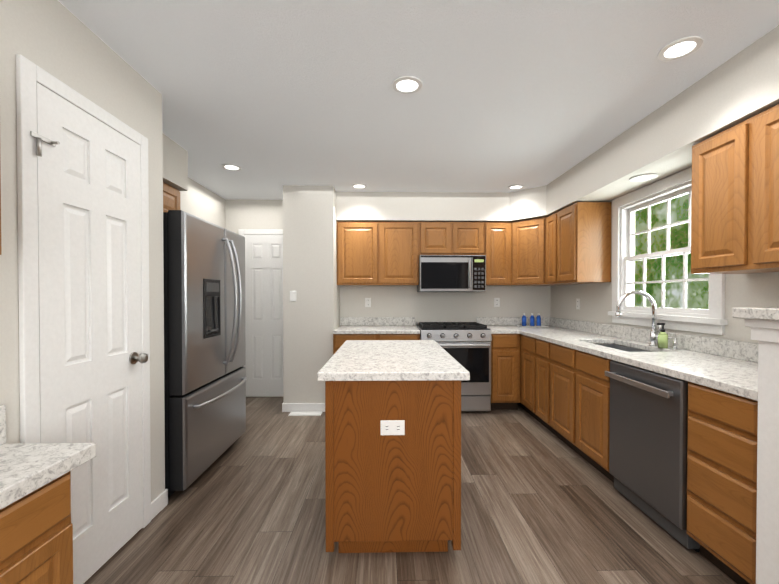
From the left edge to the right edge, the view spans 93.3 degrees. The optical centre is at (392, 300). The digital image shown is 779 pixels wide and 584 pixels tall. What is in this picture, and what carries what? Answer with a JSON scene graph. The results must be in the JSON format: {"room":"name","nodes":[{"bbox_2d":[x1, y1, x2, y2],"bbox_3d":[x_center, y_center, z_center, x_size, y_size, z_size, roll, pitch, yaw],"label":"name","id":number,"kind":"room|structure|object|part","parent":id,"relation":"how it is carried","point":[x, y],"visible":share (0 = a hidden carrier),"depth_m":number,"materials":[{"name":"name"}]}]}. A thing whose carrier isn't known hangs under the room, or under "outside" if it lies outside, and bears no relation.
{"room":"kitchen","nodes":[
{"label":"kitchen","id":0,"kind":"room"},
{"bbox_2d":[0,0,279,501],"bbox_3d":[-1.935,0.018,1.196,1.170,2.480,7.070,0,1,-1],"label":"wall","id":1,"kind":"structure","parent":0,"point":[60,42],"depth_m":1.72,"materials":[{"name":"paint"}]},
{"bbox_2d":[0,163,1,254],"bbox_3d":[-1.180,-0.427,0.740,0.336,0.620,0.460,0,1,-1],"label":"upper cabinet","id":2,"kind":"object","parent":1,"relation":"attached to","point":[0,211],"visible":1,"depth_m":0.94,"materials":[{"name":"brown wood"}]},
{"bbox_2d":[36,82,147,583],"bbox_3d":[-1.326,0.205,1.702,0.082,2.070,0.589,0,1,-1],"label":"pantry door","id":3,"kind":"structure","parent":1,"relation":"in","point":[92,357],"depth_m":1.66,"materials":[{"name":"white paint"}]},
{"bbox_2d":[30,131,59,156],"bbox_3d":[-1.330,-0.586,1.416,0.030,0.083,0.100,0,1,-1],"label":"hook","id":4,"kind":"object","parent":3,"relation":"attached to","point":[39,138],"visible":1,"depth_m":1.39,"materials":[{"name":"silver metal"}]},
{"bbox_3d":[-1.324,0.305,1.931,0.068,0.064,0.064,0,1,-1],"label":"knob","id":5,"kind":"part","parent":3,"relation":"part of","materials":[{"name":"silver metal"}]},
{"bbox_2d":[16,54,282,527],"bbox_3d":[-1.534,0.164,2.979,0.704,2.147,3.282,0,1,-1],"label":"door frame","id":6,"kind":"structure","parent":1,"relation":"attached to","point":[29,74],"depth_m":1.38,"materials":[{"name":"white paint"}]},
{"bbox_2d":[151,489,167,509],"bbox_3d":[-1.678,1.199,2.226,0.623,0.095,0.033,0,1,-1],"label":"baseboard","id":7,"kind":"structure","parent":1,"relation":"attached to","point":[159,503],"depth_m":2.18,"materials":[{"name":"white paint"}]},
{"bbox_2d":[163,182,179,211],"bbox_3d":[-1.891,-0.762,2.633,0.306,0.288,0.840,0,1,-1],"label":"upper cabinet","id":8,"kind":"object","parent":1,"relation":"attached to","point":[171,197],"visible":0.17,"depth_m":2.90,"materials":[{"name":"brown wood"}]},
{"bbox_2d":[244,235,282,395],"bbox_3d":[-1.565,0.195,4.612,0.574,2.025,0.014,0,1,-1],"label":"hall door","id":9,"kind":"structure","parent":1,"relation":"in","point":[263,366],"depth_m":4.61,"materials":[{"name":"white paint"}]},
{"bbox_2d":[280,185,339,402],"bbox_3d":[-0.921,-0.015,4.141,0.550,2.480,0.220,0,1,-1],"label":"wall","id":10,"kind":"structure","parent":0,"point":[309,217],"depth_m":4.03,"materials":[{"name":"paint"}]},
{"bbox_2d":[290,291,295,300],"bbox_3d":[-1.084,-0.044,4.021,0.072,0.116,0.010,0,1,-1],"label":"light switch","id":11,"kind":"object","parent":10,"relation":"attached to","point":[292,295],"visible":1,"depth_m":4.02,"materials":[{"name":"white plastic"}]},
{"bbox_2d":[284,403,324,411],"bbox_3d":[-0.909,1.179,4.039,0.530,0.095,0.016,0,1,-1],"label":"baseboard","id":12,"kind":"structure","parent":10,"relation":"attached to","point":[288,407],"depth_m":4.03,"materials":[{"name":"white paint"}]},
{"bbox_2d":[365,298,370,306],"bbox_3d":[-0.305,0.030,4.609,0.072,0.116,0.006,0,1,-1],"label":"electrical outlet","id":13,"kind":"object","parent":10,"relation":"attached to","point":[367,302],"visible":1,"depth_m":4.61,"materials":[{"name":"white plastic"}]},
{"bbox_2d":[84,397,736,583],"bbox_3d":[0.027,1.286,1.413,5.200,0.060,7.400,0,1,-1],"label":"floor","id":14,"kind":"structure","parent":0,"point":[541,503],"depth_m":2.02,"materials":[{"name":"wood"}]},
{"bbox_2d":[0,471,72,583],"bbox_3d":[-1.196,0.904,1.073,0.316,0.710,0.283,0,1,-1],"label":"base cabinet","id":15,"kind":"object","parent":14,"relation":"on","point":[36,536],"visible":0.9,"depth_m":1.07,"materials":[{"name":"brown wood"}]},
{"bbox_2d":[0,405,95,509],"bbox_3d":[-1.170,0.469,-0.020,0.327,0.185,2.600,0,1,-1],"label":"countertop","id":16,"kind":"structure","parent":15,"relation":"on","point":[26,469],"depth_m":1.15,"materials":[{"name":"stone"}]},
{"bbox_2d":[163,210,246,497],"bbox_3d":[-1.607,0.340,2.771,0.846,1.800,1.000,0,1,-1],"label":"refrigerator","id":17,"kind":"object","parent":14,"relation":"on","point":[205,378],"visible":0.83,"depth_m":2.46,"materials":[{"name":"silver metal"}]},
{"bbox_2d":[288,411,321,415],"bbox_3d":[-0.932,1.221,3.959,0.340,0.012,0.120,0,1,-1],"label":"floor vent","id":18,"kind":"object","parent":14,"relation":"in","point":[316,413],"visible":1,"depth_m":3.94,"materials":[{"name":"white plastic"}]},
{"bbox_2d":[333,334,376,354],"bbox_3d":[-0.407,0.793,4.298,0.477,0.860,0.636,0,1,-1],"label":"base cabinet","id":19,"kind":"object","parent":14,"relation":"on","point":[338,339],"depth_m":3.98,"materials":[{"name":"brown wood"}]},
{"bbox_2d":[333,317,419,333],"bbox_3d":[-0.175,0.291,4.291,0.943,0.145,0.647,0,1,-1],"label":"countertop","id":20,"kind":"structure","parent":19,"relation":"on","point":[348,325],"depth_m":4.59,"materials":[{"name":"stone"}]},
{"bbox_2d":[325,381,460,552],"bbox_3d":[-0.005,0.809,2.367,0.651,0.872,1.212,0,1,-1],"label":"kitchen island","id":21,"kind":"object","parent":14,"relation":"on","point":[391,493],"visible":0.77,"depth_m":1.77,"materials":[{"name":"brown wood"}]},
{"bbox_2d":[380,420,404,434],"bbox_3d":[0.002,0.612,1.760,0.116,0.072,0.006,0,1,-1],"label":"outlet","id":22,"kind":"object","parent":21,"relation":"attached to","point":[392,427],"visible":1,"depth_m":1.76,"materials":[{"name":"white plastic"}]},
{"bbox_2d":[317,340,469,380],"bbox_3d":[-0.004,0.353,2.364,0.719,0.040,1.275,0,1,-1],"label":"island countertop","id":23,"kind":"structure","parent":21,"relation":"on","point":[390,360],"depth_m":1.96,"materials":[{"name":"stone"}]},
{"bbox_2d":[377,334,419,339],"bbox_3d":[0.064,0.793,4.307,0.466,0.860,0.636,0,1,-1],"label":"base cabinet","id":24,"kind":"object","parent":14,"relation":"on","point":[379,336],"depth_m":3.99,"materials":[{"name":"brown wood"}]},
{"bbox_2d":[416,322,491,411],"bbox_3d":[0.682,0.749,4.248,0.760,0.950,0.733,0,1,-1],"label":"range","id":25,"kind":"object","parent":14,"relation":"on","point":[466,345],"visible":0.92,"depth_m":3.95,"materials":[{"name":"silver metal"}]},
{"bbox_2d":[491,334,519,409],"bbox_3d":[1.232,0.793,4.330,0.333,0.860,0.636,0,1,-1],"label":"base cabinet","id":26,"kind":"object","parent":14,"relation":"on","point":[505,371],"depth_m":4.01,"materials":[{"name":"brown wood"}]},
{"bbox_2d":[518,334,521,406],"bbox_3d":[1.696,0.793,4.298,0.626,0.860,0.717,0,1,-1],"label":"base cabinet","id":27,"kind":"object","parent":14,"relation":"on","point":[520,404],"depth_m":4.03,"materials":[{"name":"brown wood"}]},
{"bbox_2d":[476,317,516,333],"bbox_3d":[1.215,0.290,4.317,0.299,0.145,0.651,0,1,-1],"label":"countertop","id":28,"kind":"structure","parent":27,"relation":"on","point":[497,325],"depth_m":4.62,"materials":[{"name":"stone"}]},
{"bbox_2d":[517,317,757,400],"bbox_3d":[1.711,0.305,3.045,0.644,0.145,3.212,0,1,-1],"label":"countertop","id":29,"kind":"structure","parent":27,"relation":"on","point":[728,366],"depth_m":2.31,"materials":[{"name":"stone"}]},
{"bbox_2d":[517,325,548,326],"bbox_3d":[1.689,0.315,4.424,0.320,0.011,0.180,0,1,-1],"label":"tray","id":30,"kind":"object","parent":29,"relation":"on","point":[532,326],"visible":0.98,"depth_m":4.34,"materials":[{"name":"white plastic"}]},
{"bbox_2d":[522,313,525,325],"bbox_3d":[1.589,0.234,4.431,0.051,0.150,0.052,0,1,-1],"label":"soap bottle","id":31,"kind":"object","parent":30,"relation":"on","point":[523,320],"visible":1,"depth_m":4.41,"materials":[{"name":"blue plastic"}]},
{"bbox_2d":[530,313,533,325],"bbox_3d":[1.679,0.234,4.413,0.051,0.150,0.052,0,1,-1],"label":"soap bottle","id":32,"kind":"object","parent":30,"relation":"on","point":[532,320],"visible":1,"depth_m":4.39,"materials":[{"name":"blue plastic"}]},
{"bbox_2d":[536,313,540,325],"bbox_3d":[1.769,0.234,4.445,0.051,0.150,0.052,0,1,-1],"label":"soap bottle","id":33,"kind":"object","parent":30,"relation":"on","point":[538,320],"visible":1,"depth_m":4.43,"materials":[{"name":"blue plastic"}]},
{"bbox_2d":[597,344,648,351],"bbox_3d":[1.740,0.460,2.806,0.334,0.159,0.694,0,1,-1],"label":"sink basin","id":34,"kind":"object","parent":29,"relation":"in","point":[628,349],"depth_m":3.03,"materials":[{"name":"silver metal"}]},
{"bbox_2d":[616,290,661,345],"bbox_3d":[1.829,0.133,2.719,0.322,0.414,0.116,0,1,-1],"label":"faucet","id":35,"kind":"object","parent":29,"relation":"on","point":[653,337],"visible":0.88,"depth_m":2.73,"materials":[{"name":"silver metal"}]},
{"bbox_2d":[657,323,667,347],"bbox_3d":[1.929,0.252,2.627,0.070,0.177,0.060,0,1,-1],"label":"soap dispenser","id":36,"kind":"object","parent":29,"relation":"on","point":[662,338],"visible":0.98,"depth_m":2.61,"materials":[{"name":"green plastic"}]},
{"bbox_2d":[668,337,679,349],"bbox_3d":[1.941,0.298,2.538,0.072,0.088,0.044,0,1,-1],"label":"soap pump","id":37,"kind":"object","parent":29,"relation":"on","point":[675,343],"visible":1,"depth_m":2.53,"materials":[{"name":"silver metal"}]},
{"bbox_2d":[522,335,533,416],"bbox_3d":[1.706,0.799,3.775,0.626,0.860,0.330,0,1,-1],"label":"base cabinet","id":38,"kind":"object","parent":14,"relation":"on","point":[527,342],"depth_m":3.79,"materials":[{"name":"brown wood"}]},
{"bbox_2d":[534,338,621,433],"bbox_3d":[1.713,0.803,3.395,0.626,0.860,0.430,0,1,-1],"label":"base cabinet","id":39,"kind":"object","parent":14,"relation":"on","point":[545,353],"depth_m":3.36,"materials":[{"name":"brown wood"}]},
{"bbox_2d":[574,349,610,371],"bbox_3d":[1.575,0.460,2.803,0.004,0.159,0.694,0,1,-1],"label":"drawer front","id":40,"kind":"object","parent":39,"relation":"attached to","point":[599,363],"depth_m":2.60,"materials":[{"name":"brown wood"}]},
{"bbox_2d":[554,362,613,482],"bbox_3d":[1.724,0.890,2.805,0.626,0.700,0.751,0,1,-1],"label":"base cabinet","id":41,"kind":"object","parent":14,"relation":"on","point":[564,394],"depth_m":2.72,"materials":[{"name":"brown wood"}]},
{"bbox_2d":[605,360,699,551],"bbox_3d":[1.687,0.820,2.111,0.634,0.855,0.588,0,1,-1],"label":"dishwasher","id":42,"kind":"object","parent":14,"relation":"on","point":[648,443],"visible":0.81,"depth_m":2.01,"materials":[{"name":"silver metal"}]},
{"bbox_2d":[686,382,757,583],"bbox_3d":[1.747,0.823,1.630,0.626,0.860,0.370,0,1,-1],"label":"base cabinet","id":43,"kind":"object","parent":14,"relation":"on","point":[722,426],"depth_m":1.60,"materials":[{"name":"brown wood"}]},
{"bbox_2d":[732,308,778,583],"bbox_3d":[1.502,0.658,0.106,0.240,1.225,2.745,0,1,-1],"label":"wall","id":44,"kind":"structure","parent":14,"relation":"on","point":[763,323],"depth_m":1.39,"materials":[{"name":"white paint"}]},
{"bbox_2d":[58,0,778,198],"bbox_3d":[0.027,-1.254,1.384,5.200,0.060,7.400,0,1,-1],"label":"ceiling","id":45,"kind":"structure","parent":0,"point":[271,98],"depth_m":2.04,"materials":[{"name":"white paint"}]},
{"bbox_2d":[221,164,241,170],"bbox_3d":[-1.503,-1.243,3.446,0.176,0.008,0.176,0,1,-1],"label":"recessed light","id":46,"kind":"object","parent":45,"relation":"in","point":[232,167],"visible":1,"depth_m":3.45,"materials":[{"name":"white paint"}]},
{"bbox_2d":[351,183,366,188],"bbox_3d":[-0.361,-1.250,4.037,0.176,0.008,0.176,0,1,-1],"label":"recessed light","id":47,"kind":"object","parent":45,"relation":"in","point":[359,186],"visible":1,"depth_m":4.03,"materials":[{"name":"white paint"}]},
{"bbox_2d":[392,76,422,94],"bbox_3d":[0.086,-1.228,2.106,0.176,0.008,0.176,0,1,-1],"label":"recessed light","id":48,"kind":"object","parent":45,"relation":"in","point":[406,85],"visible":1,"depth_m":2.10,"materials":[{"name":"white paint"}]},
{"bbox_2d":[508,184,523,189],"bbox_3d":[1.369,-1.250,4.070,0.176,0.008,0.176,0,1,-1],"label":"recessed light","id":49,"kind":"object","parent":45,"relation":"attached to","point":[516,187],"visible":1,"depth_m":4.07,"materials":[{"name":"white paint"}]},
{"bbox_2d":[658,36,702,61],"bbox_3d":[1.404,-1.224,1.796,0.176,0.008,0.176,0,1,-1],"label":"recessed light","id":50,"kind":"object","parent":45,"relation":"in","point":[680,48],"visible":1,"depth_m":1.79,"materials":[{"name":"white paint"}]},
{"bbox_2d":[337,217,571,285],"bbox_3d":[0.681,-0.546,4.319,2.654,0.738,0.607,0,1,-1],"label":"upper cabinet","id":51,"kind":"object","parent":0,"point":[378,253],"visible":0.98,"depth_m":4.28,"materials":[{"name":"brown wood"}]},
{"bbox_2d":[417,255,485,291],"bbox_3d":[0.695,-0.309,4.395,0.760,0.422,0.460,0,1,-1],"label":"microwave","id":52,"kind":"object","parent":51,"relation":"attached to","point":[452,273],"visible":1,"depth_m":4.21,"materials":[{"name":"silver metal"}]},
{"bbox_2d":[494,298,499,306],"bbox_3d":[1.320,0.029,4.640,0.072,0.116,0.006,0,1,-1],"label":"electrical outlet","id":53,"kind":"object","parent":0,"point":[496,302],"visible":1,"depth_m":4.64,"materials":[{"name":"white plastic"}]},
{"bbox_2d":[516,25,778,351],"bbox_3d":[1.959,0.017,1.270,0.460,2.480,7.070,0,1,-1],"label":"wall","id":54,"kind":"structure","parent":0,"point":[746,85],"depth_m":2.36,"materials":[{"name":"paint"}]},
{"bbox_2d":[576,299,579,308],"bbox_3d":[2.014,0.042,3.987,0.006,0.116,0.072,0,1,-1],"label":"outlet","id":55,"kind":"object","parent":54,"relation":"attached to","point":[577,303],"visible":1,"depth_m":3.98,"materials":[{"name":"white plastic"}]},
{"bbox_2d":[546,202,610,283],"bbox_3d":[1.852,-0.539,3.716,0.336,0.738,0.638,0,1,-1],"label":"upper cabinet","id":56,"kind":"object","parent":54,"relation":"attached to","point":[578,242],"visible":1,"depth_m":3.40,"materials":[{"name":"brown wood"}]},
{"bbox_2d":[597,344,613,347],"bbox_3d":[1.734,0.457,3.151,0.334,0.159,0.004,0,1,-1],"label":"sink","id":57,"kind":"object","parent":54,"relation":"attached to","point":[606,345],"depth_m":3.15,"materials":[{"name":"grey metal"}]},
{"bbox_2d":[614,346,648,351],"bbox_3d":[1.905,0.460,2.809,0.004,0.159,0.694,0,1,-1],"label":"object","id":58,"kind":"structure","parent":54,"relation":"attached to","point":[624,348],"depth_m":2.97,"materials":[{"name":"grey metal"}]},
{"bbox_2d":[630,173,657,181],"bbox_3d":[1.861,-0.905,2.723,0.176,0.008,0.176,0,1,-1],"label":"recessed light","id":59,"kind":"object","parent":54,"relation":"in","point":[644,177],"visible":1,"depth_m":2.72,"materials":[{"name":"white paint"}]},
{"bbox_2d":[608,167,727,334],"bbox_3d":[2.076,-0.348,2.814,0.163,1.115,1.140,0,1,-1],"label":"window","id":60,"kind":"structure","parent":54,"relation":"in","point":[625,258],"depth_m":2.84,"materials":[{"name":"white paint"}]},
{"bbox_2d":[691,122,765,273],"bbox_3d":[1.885,-0.520,1.957,0.336,0.738,0.357,0,1,-1],"label":"upper cabinet","id":61,"kind":"object","parent":54,"relation":"attached to","point":[735,204],"depth_m":1.94,"materials":[{"name":"brown wood"}]},
{"bbox_2d":[743,104,778,271],"bbox_3d":[1.892,-0.516,1.599,0.336,0.738,0.360,0,1,-1],"label":"upper cabinet","id":62,"kind":"object","parent":54,"relation":"attached to","point":[760,131],"depth_m":1.72,"materials":[{"name":"brown wood"}]},
{"label":"outside","id":63,"kind":"structure","parent":0,"visible":0},
{"bbox_2d":[634,194,708,308],"bbox_3d":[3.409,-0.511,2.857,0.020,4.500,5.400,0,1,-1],"label":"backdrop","id":64,"kind":"structure","parent":63,"point":[678,237],"depth_m":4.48,"materials":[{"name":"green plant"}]}
]}

